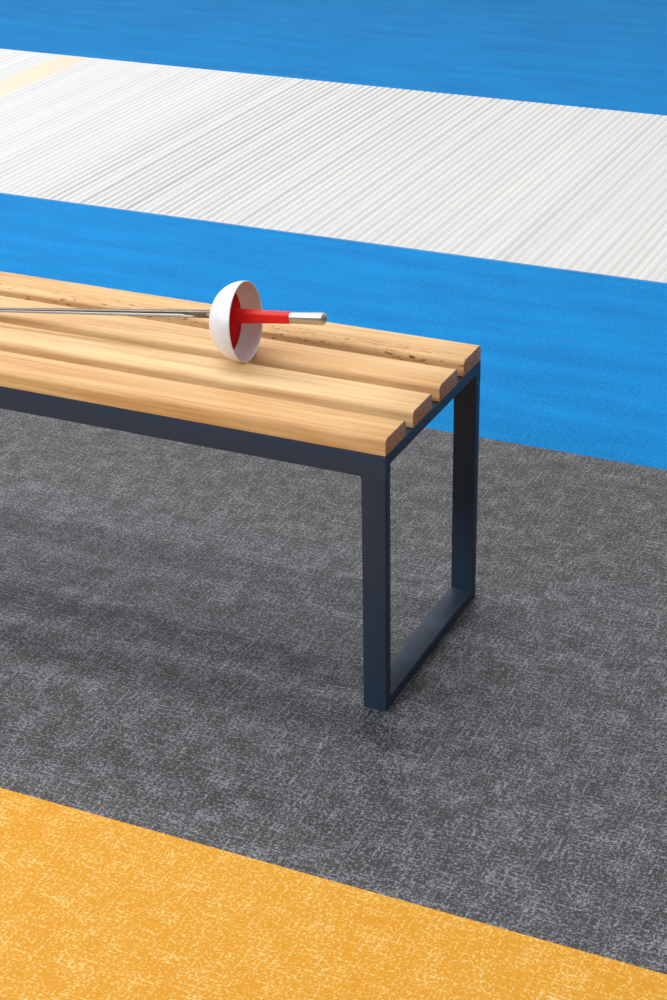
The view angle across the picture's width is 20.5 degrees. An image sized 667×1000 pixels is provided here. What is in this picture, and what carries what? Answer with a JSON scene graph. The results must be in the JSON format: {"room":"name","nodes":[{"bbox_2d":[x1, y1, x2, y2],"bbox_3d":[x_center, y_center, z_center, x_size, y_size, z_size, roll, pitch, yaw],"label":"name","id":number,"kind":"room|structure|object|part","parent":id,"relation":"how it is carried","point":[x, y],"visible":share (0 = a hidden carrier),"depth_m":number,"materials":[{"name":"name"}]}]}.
{"room":"fencing hall","nodes":[
{"label":"fencing hall","id":0,"kind":"room"},
{"bbox_2d":[0,0,666,999],"bbox_3d":[0.773,-1.469,6.230,16.000,0.020,10.300,11,29,22],"label":"floor","id":1,"kind":"structure","parent":0,"point":[181,624],"depth_m":2.95,"materials":[{"name":"carpet"}]},
{"bbox_2d":[0,271,480,710],"bbox_3d":[-0.592,-0.108,3.103,1.641,0.446,0.376,11,29,22],"label":"bench","id":2,"kind":"object","parent":1,"relation":"on","point":[348,399],"visible":0.94,"depth_m":2.76,"materials":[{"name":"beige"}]},
{"bbox_2d":[0,281,326,361],"bbox_3d":[-0.503,-0.316,2.885,1.037,0.122,0.122,7,28,16],"label":"sword","id":3,"kind":"object","parent":2,"relation":"on","point":[236,316],"visible":1,"depth_m":2.80,"materials":[{"name":"white metal"}]},
{"bbox_3d":[-0.570,-0.313,2.945,0.840,0.025,0.010,4,27,21],"label":"blade","id":4,"kind":"part","parent":3,"relation":"part of","materials":[{"name":"silver metal"}]},
{"bbox_2d":[229,292,240,349],"bbox_3d":[-0.161,-0.271,2.791,0.005,0.100,0.100,4,27,21],"label":"cushion","id":5,"kind":"object","parent":3,"relation":"on","point":[235,328],"depth_m":2.81,"materials":[{"name":"red fabric"}]},
{"bbox_3d":[0.060,0.136,2.671,0.041,0.383,0.018,11,29,22],"label":"leg","id":6,"kind":"part","parent":2,"relation":"part of","materials":[{"name":"blue"}]},
{"bbox_3d":[0.140,0.224,2.897,0.037,0.018,0.339,11,29,22],"label":"foot rail","id":7,"kind":"part","parent":2,"relation":"part of","materials":[{"name":"blue"}]},
{"bbox_3d":[0.133,-0.133,2.714,0.037,0.018,0.339,11,29,22],"label":"rail","id":8,"kind":"part","parent":2,"relation":"part of","materials":[{"name":"blue"}]},
{"bbox_3d":[0.209,-0.013,2.959,0.041,0.383,0.018,11,29,22],"label":"leg","id":9,"kind":"part","parent":2,"relation":"part of","materials":[{"name":"blue"}]},
{"bbox_2d":[0,49,666,283],"bbox_3d":[0.075,-0.995,5.301,11.600,0.004,1.404,11,29,22],"label":"fencing piste","id":10,"kind":"object","parent":1,"relation":"on","point":[551,186],"visible":1,"depth_m":5.24,"materials":[{"name":"metal"}]},
{"bbox_3d":[-3.217,-1.636,6.668,4.356,0.004,1.404,11,29,22],"label":"ribbed panel","id":11,"kind":"part","parent":10,"relation":"part of","materials":[{"name":"metal"}]}
]}

